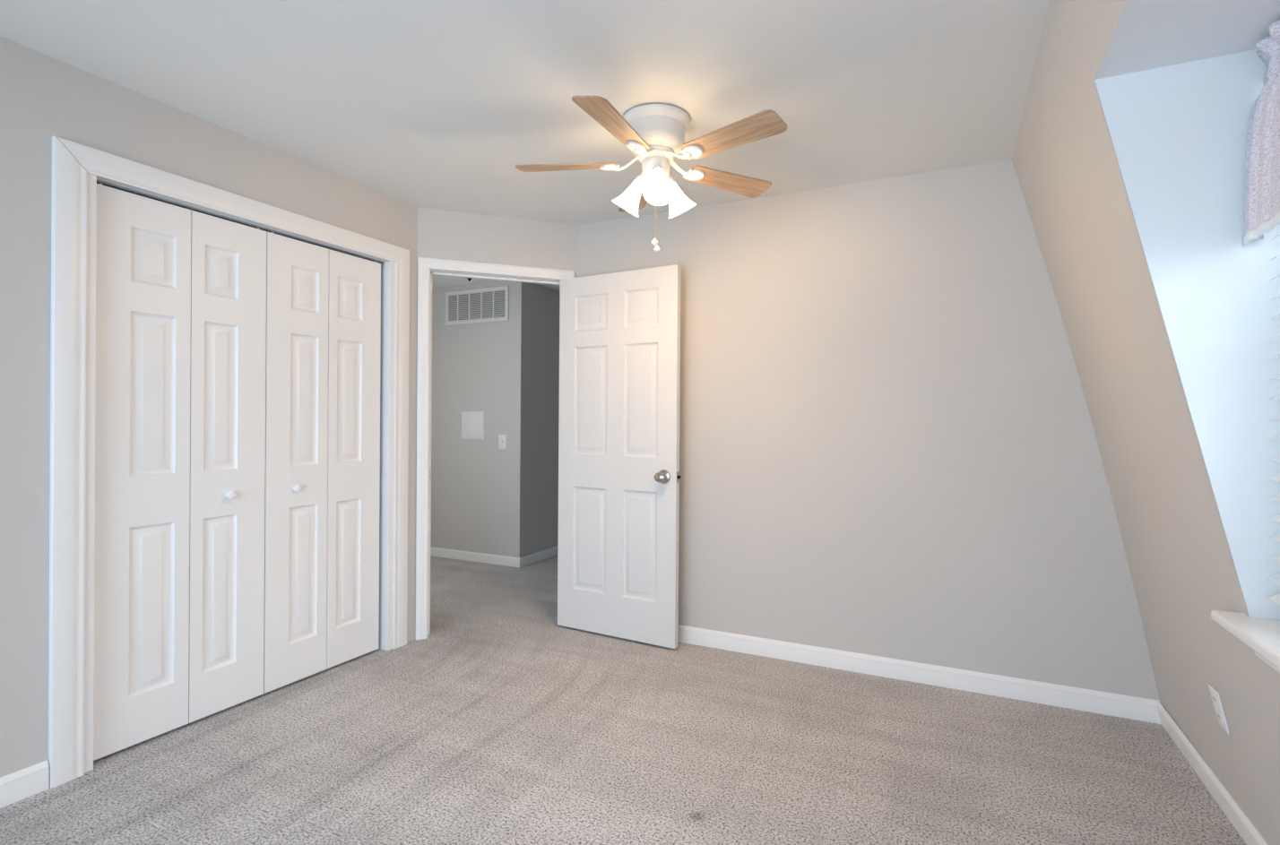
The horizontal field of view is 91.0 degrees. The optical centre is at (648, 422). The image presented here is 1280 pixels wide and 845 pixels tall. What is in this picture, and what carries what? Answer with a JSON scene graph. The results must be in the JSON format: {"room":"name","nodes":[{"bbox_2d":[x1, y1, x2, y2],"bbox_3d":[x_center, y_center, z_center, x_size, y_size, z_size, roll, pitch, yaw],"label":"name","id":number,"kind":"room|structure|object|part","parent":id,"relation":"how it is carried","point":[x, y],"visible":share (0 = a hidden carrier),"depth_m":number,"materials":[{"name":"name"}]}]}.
{"room":"empty bedroom","nodes":[
{"label":"empty bedroom","id":0,"kind":"room"},
{"bbox_2d":[0,36,417,778],"bbox_3d":[-2.133,-0.002,1.662,0.110,2.328,3.961,0,0,26],"label":"wall","id":1,"kind":"structure","parent":0,"point":[43,97],"depth_m":1.99,"materials":[{"name":"beige paint"}]},
{"bbox_2d":[0,760,49,808],"bbox_3d":[-2.425,1.117,0.926,0.013,0.088,2.384,0,0,26],"label":"baseboard","id":2,"kind":"structure","parent":1,"relation":"attached to","point":[21,784],"depth_m":1.95,"materials":[{"name":"white paint"}]},
{"bbox_2d":[93,182,266,761],"bbox_3d":[-1.755,0.163,2.398,0.061,1.974,0.596,0,0,26],"label":"door","id":3,"kind":"structure","parent":1,"relation":"in","point":[181,292],"depth_m":2.36,"materials":[{"name":"white paint"}]},
{"bbox_3d":[-1.678,0.290,2.526,0.031,0.036,0.036,0,0,26],"label":"knob","id":4,"kind":"part","parent":3,"relation":"part of","materials":[{"name":"white paint"}]},
{"bbox_2d":[48,135,409,788],"bbox_3d":[-1.636,0.126,2.683,0.129,2.076,1.459,0,0,26],"label":"door frame","id":5,"kind":"structure","parent":1,"relation":"attached to","point":[76,168],"depth_m":2.08,"materials":[{"name":"white paint"}]},
{"bbox_3d":[-1.882,0.125,2.040,0.019,2.076,0.086,0,0,26],"label":"casing","id":6,"kind":"part","parent":5,"relation":"part of","materials":[{"name":"white paint"}]},
{"bbox_3d":[-1.578,-0.869,2.659,0.019,0.086,1.456,0,0,26],"label":"head casing","id":7,"kind":"part","parent":5,"relation":"part of","materials":[{"name":"white paint"}]},
{"bbox_3d":[-1.290,0.128,3.279,0.019,2.076,0.086,0,0,26],"label":"casing","id":8,"kind":"part","parent":5,"relation":"part of","materials":[{"name":"white paint"}]},
{"bbox_2d":[96,180,383,264],"bbox_3d":[-1.628,-0.821,2.679,0.025,0.009,1.216,0,0,26],"label":"track","id":9,"kind":"object","parent":1,"relation":"attached to","point":[106,184],"visible":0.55,"depth_m":2.52,"materials":[{"name":"grey metal"}]},
{"bbox_2d":[263,232,380,693],"bbox_3d":[-1.497,0.164,2.937,0.061,1.974,0.592,0,0,26],"label":"door","id":10,"kind":"structure","parent":1,"relation":"in","point":[324,305],"depth_m":2.90,"materials":[{"name":"white paint"}]},
{"bbox_3d":[-1.555,0.290,2.783,0.031,0.036,0.036,0,0,26],"label":"knob","id":11,"kind":"part","parent":10,"relation":"part of","materials":[{"name":"white paint"}]},
{"bbox_2d":[430,280,528,557],"bbox_3d":[-1.950,-0.006,5.572,2.078,2.328,0.100,0,0,26],"label":"wall","id":12,"kind":"structure","parent":0,"point":[480,488],"depth_m":5.25,"materials":[{"name":"beige paint"}]},
{"bbox_2d":[461,411,484,440],"bbox_3d":[-1.480,0.022,5.286,0.240,0.236,0.010,0,0,26],"label":"access panel","id":13,"kind":"object","parent":12,"relation":"attached to","point":[472,422],"visible":1,"depth_m":5.28,"materials":[{"name":"white plastic"}]},
{"bbox_2d":[430,546,520,567],"bbox_3d":[-1.977,1.120,5.519,2.091,0.075,0.013,0,0,26],"label":"baseboard","id":14,"kind":"structure","parent":12,"relation":"attached to","point":[488,558],"depth_m":5.26,"materials":[{"name":"white paint"}]},
{"bbox_2d":[445,285,509,325],"bbox_3d":[-1.445,-0.980,5.270,0.668,0.285,0.012,0,0,26],"label":"air vent","id":15,"kind":"object","parent":12,"relation":"in","point":[485,305],"visible":1,"depth_m":5.26,"materials":[{"name":"white metal"}]},
{"bbox_2d":[498,434,506,449],"bbox_3d":[-1.199,0.155,5.147,0.080,0.120,0.017,0,0,26],"label":"light switch","id":16,"kind":"object","parent":12,"relation":"attached to","point":[502,438],"visible":1,"depth_m":5.15,"materials":[{"name":"white plastic"}]},
{"bbox_2d":[415,207,576,636],"bbox_3d":[-0.858,0.005,3.581,0.958,2.328,0.110,0,0,-19],"label":"wall","id":17,"kind":"structure","parent":0,"point":[442,234],"depth_m":3.52,"materials":[{"name":"beige paint"}]},
{"bbox_2d":[415,257,574,639],"bbox_3d":[-0.860,0.140,3.572,0.856,2.057,0.126,0,0,-19],"label":"door frame","id":18,"kind":"structure","parent":17,"relation":"attached to","point":[424,372],"depth_m":3.39,"materials":[{"name":"white paint"}]},
{"bbox_3d":[-1.218,0.138,3.388,0.058,2.057,0.016,0,0,-19],"label":"casing","id":19,"kind":"part","parent":18,"relation":"part of","materials":[{"name":"white paint"}]},
{"bbox_3d":[-0.835,-0.859,3.519,0.856,0.058,0.016,0,0,-19],"label":"head casing","id":20,"kind":"part","parent":18,"relation":"part of","materials":[{"name":"white paint"}]},
{"bbox_3d":[-0.466,0.143,3.654,0.058,2.057,0.016,0,0,-19],"label":"casing","id":21,"kind":"part","parent":18,"relation":"part of","materials":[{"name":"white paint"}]},
{"bbox_2d":[557,264,681,648],"bbox_3d":[-0.176,0.172,3.433,0.779,1.978,0.163,0,0,29],"label":"door","id":22,"kind":"structure","parent":17,"relation":"in","point":[619,332],"depth_m":3.40,"materials":[{"name":"white paint"}]},
{"bbox_3d":[0.065,0.280,3.240,0.074,0.074,0.064,0,0,29],"label":"knob","id":23,"kind":"part","parent":22,"relation":"part of","materials":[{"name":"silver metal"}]},
{"bbox_3d":[0.151,0.280,3.248,0.002,0.056,0.023,0,0,30],"label":"latch plate","id":24,"kind":"part","parent":22,"relation":"part of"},
{"bbox_2d":[0,0,1049,291],"bbox_3d":[-1.279,-1.191,2.929,5.750,0.060,7.220,0,0,26],"label":"ceiling","id":25,"kind":"structure","parent":0,"point":[431,104],"depth_m":2.11,"materials":[{"name":"white paint"}]},
{"bbox_2d":[515,95,787,252],"bbox_3d":[0.015,-0.899,2.352,1.044,0.503,1.004,0,0,26],"label":"ceiling fan","id":26,"kind":"object","parent":25,"relation":"hanging from","point":[654,134],"visible":1,"depth_m":2.30,"materials":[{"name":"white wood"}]},
{"bbox_3d":[-0.314,-0.986,2.421,0.387,0.005,0.122,0,12,6],"label":"blade","id":27,"kind":"part","parent":26,"relation":"part of","materials":[{"name":"brown wood"}]},
{"bbox_3d":[-0.111,-0.984,2.072,0.122,0.005,0.387,14,5,23],"label":"blade","id":28,"kind":"part","parent":26,"relation":"part of","materials":[{"name":"brown wood"}]},
{"bbox_3d":[-0.087,-0.866,2.433,0.111,0.138,0.121,0,0,-29],"label":"lamp shade","id":29,"kind":"part","parent":26,"relation":"part of","materials":[{"name":"white glass"}]},
{"bbox_3d":[-0.044,-0.984,2.722,0.122,0.005,0.387,-12,3,-12],"label":"blade","id":30,"kind":"part","parent":26,"relation":"part of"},
{"bbox_3d":[0.024,-0.800,2.387,0.003,0.222,0.003,0,0,26],"label":"pull chain","id":31,"kind":"part","parent":26,"relation":"part of","materials":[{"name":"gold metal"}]},
{"bbox_3d":[0.024,-0.688,2.387,0.024,0.029,0.024,0,0,26],"label":"pull knob","id":32,"kind":"part","parent":26,"relation":"part of","materials":[{"name":"white ceramic"}]},
{"bbox_3d":[0.033,-0.785,2.387,0.003,0.252,0.003,0,0,26],"label":"pull chain","id":33,"kind":"part","parent":26,"relation":"part of","materials":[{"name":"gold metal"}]},
{"bbox_3d":[0.032,-0.660,2.387,0.024,0.029,0.024,0,0,26],"label":"pull knob","id":34,"kind":"part","parent":26,"relation":"part of","materials":[{"name":"white ceramic"}]},
{"bbox_3d":[0.038,-0.893,2.296,0.045,0.068,0.053,0,0,26],"label":"bulb","id":35,"kind":"part","parent":26,"relation":"part of","materials":[{"name":"white glass"}]},
{"bbox_3d":[0.043,-0.865,2.265,0.113,0.138,0.123,0,0,26],"label":"lamp shade","id":36,"kind":"part","parent":26,"relation":"part of","materials":[{"name":"white glass"}]},
{"bbox_3d":[0.128,-0.865,2.452,0.114,0.138,0.124,0,0,26],"label":"lamp shade","id":37,"kind":"part","parent":26,"relation":"part of","materials":[{"name":"white glass"}]},
{"bbox_3d":[0.325,-0.981,2.558,0.387,0.005,0.122,0,-12,-30],"label":"blade","id":38,"kind":"part","parent":26,"relation":"part of","materials":[{"name":"brown wood"}]},
{"bbox_3d":[0.283,-0.981,2.156,0.387,0.005,0.122,0,-12,42],"label":"blade","id":39,"kind":"part","parent":26,"relation":"part of","materials":[{"name":"brown wood"}]},
{"bbox_2d":[527,283,559,555],"bbox_3d":[-0.743,0.002,5.805,0.100,2.328,1.363,0,0,26],"label":"wall","id":40,"kind":"structure","parent":0,"point":[543,371],"depth_m":5.36,"materials":[{"name":"beige paint"}]},
{"bbox_2d":[519,545,557,567],"bbox_3d":[-0.721,1.129,5.737,0.013,0.075,1.463,0,0,26],"label":"baseboard","id":41,"kind":"structure","parent":40,"relation":"attached to","point":[545,554],"depth_m":5.30,"materials":[{"name":"white paint"}]},
{"bbox_2d":[0,554,1246,844],"bbox_3d":[-1.027,1.198,2.859,6.300,0.060,7.320,0,0,26],"label":"floor","id":42,"kind":"structure","parent":0,"point":[506,724],"depth_m":2.19,"materials":[{"name":"carpet"}]},
{"bbox_2d":[576,159,1159,700],"bbox_3d":[0.914,0.018,3.093,3.017,2.328,0.110,0,0,26],"label":"wall","id":43,"kind":"structure","parent":0,"point":[888,445],"depth_m":2.93,"materials":[{"name":"beige paint"}]},
{"bbox_2d":[678,624,1161,724],"bbox_3d":[0.809,1.137,3.073,2.733,0.088,0.013,0,0,26],"label":"baseboard","id":44,"kind":"structure","parent":43,"relation":"attached to","point":[1069,697],"depth_m":2.83,"materials":[{"name":"white paint"}]},
{"bbox_2d":[1011,0,1279,844],"bbox_3d":[0.832,0.021,0.561,0.544,2.328,4.530,0,0,26],"label":"wall","id":45,"kind":"structure","parent":0,"point":[1180,563],"depth_m":1.78,"materials":[{"name":"beige paint"}]},
{"bbox_2d":[1156,701,1268,844],"bbox_3d":[1.052,1.143,0.447,0.030,0.088,4.518,0,0,26],"label":"baseboard","id":46,"kind":"structure","parent":45,"relation":"attached to","point":[1242,825],"depth_m":1.98,"materials":[{"name":"white paint"}]},
{"bbox_2d":[1208,683,1230,735],"bbox_3d":[1.593,0.799,1.756,0.030,0.111,0.070,0,0,26],"label":"electrical outlet","id":47,"kind":"object","parent":45,"relation":"attached to","point":[1215,695],"visible":1,"depth_m":1.74,"materials":[{"name":"white plastic"}]},
{"bbox_2d":[1211,693,1218,707],"bbox_3d":[1.586,0.776,1.759,0.011,0.034,0.034,0,0,26],"label":"receptacle","id":48,"kind":"object","parent":47,"relation":"attached to","point":[1215,698],"depth_m":1.76,"materials":[{"name":"white plastic"}]},
{"bbox_2d":[1217,710,1223,724],"bbox_3d":[1.595,0.823,1.754,0.011,0.034,0.034,0,0,26],"label":"receptacle","id":49,"kind":"object","parent":47,"relation":"attached to","point":[1220,717],"depth_m":1.75,"materials":[{"name":"white plastic"}]},
{"bbox_2d":[1093,49,1279,620],"bbox_3d":[1.290,-0.212,1.443,0.459,1.329,0.050,0,0,26],"label":"wall","id":50,"kind":"structure","parent":0,"point":[1178,133],"depth_m":1.42,"materials":[{"name":"white paint"}]},
{"bbox_2d":[1094,0,1279,79],"bbox_3d":[1.044,-0.853,0.918,0.460,0.050,1.113,0,0,26],"label":"ceiling","id":51,"kind":"structure","parent":0,"point":[1148,34],"depth_m":1.33,"materials":[{"name":"white paint"}]},
{"bbox_2d":[1242,19,1279,246],"bbox_3d":[1.101,-0.603,0.890,0.063,0.430,1.111,0,0,26],"label":"window valance","id":52,"kind":"object","parent":51,"relation":"hanging from","point":[1261,211],"visible":1,"depth_m":1.31,"materials":[{"name":"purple fabric"}]},
{"bbox_3d":[1.224,-0.187,0.831,0.050,1.279,1.113,0,0,26],"label":"wall window","id":53,"kind":"structure","parent":0,"visible":0},
{"bbox_2d":[1210,610,1279,673],"bbox_3d":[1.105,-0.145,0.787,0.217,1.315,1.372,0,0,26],"label":"window sill","id":54,"kind":"structure","parent":53,"relation":"attached to","point":[1262,635],"depth_m":1.31,"materials":[{"name":"white paint"}]},
{"bbox_2d":[1267,233,1279,605],"bbox_3d":[1.152,-0.170,0.865,0.094,1.188,1.057,0,0,26],"label":"blind","id":55,"kind":"object","parent":53,"relation":"attached to","point":[1275,579],"visible":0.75,"depth_m":1.34,"materials":[{"name":"white plastic"}]}
]}

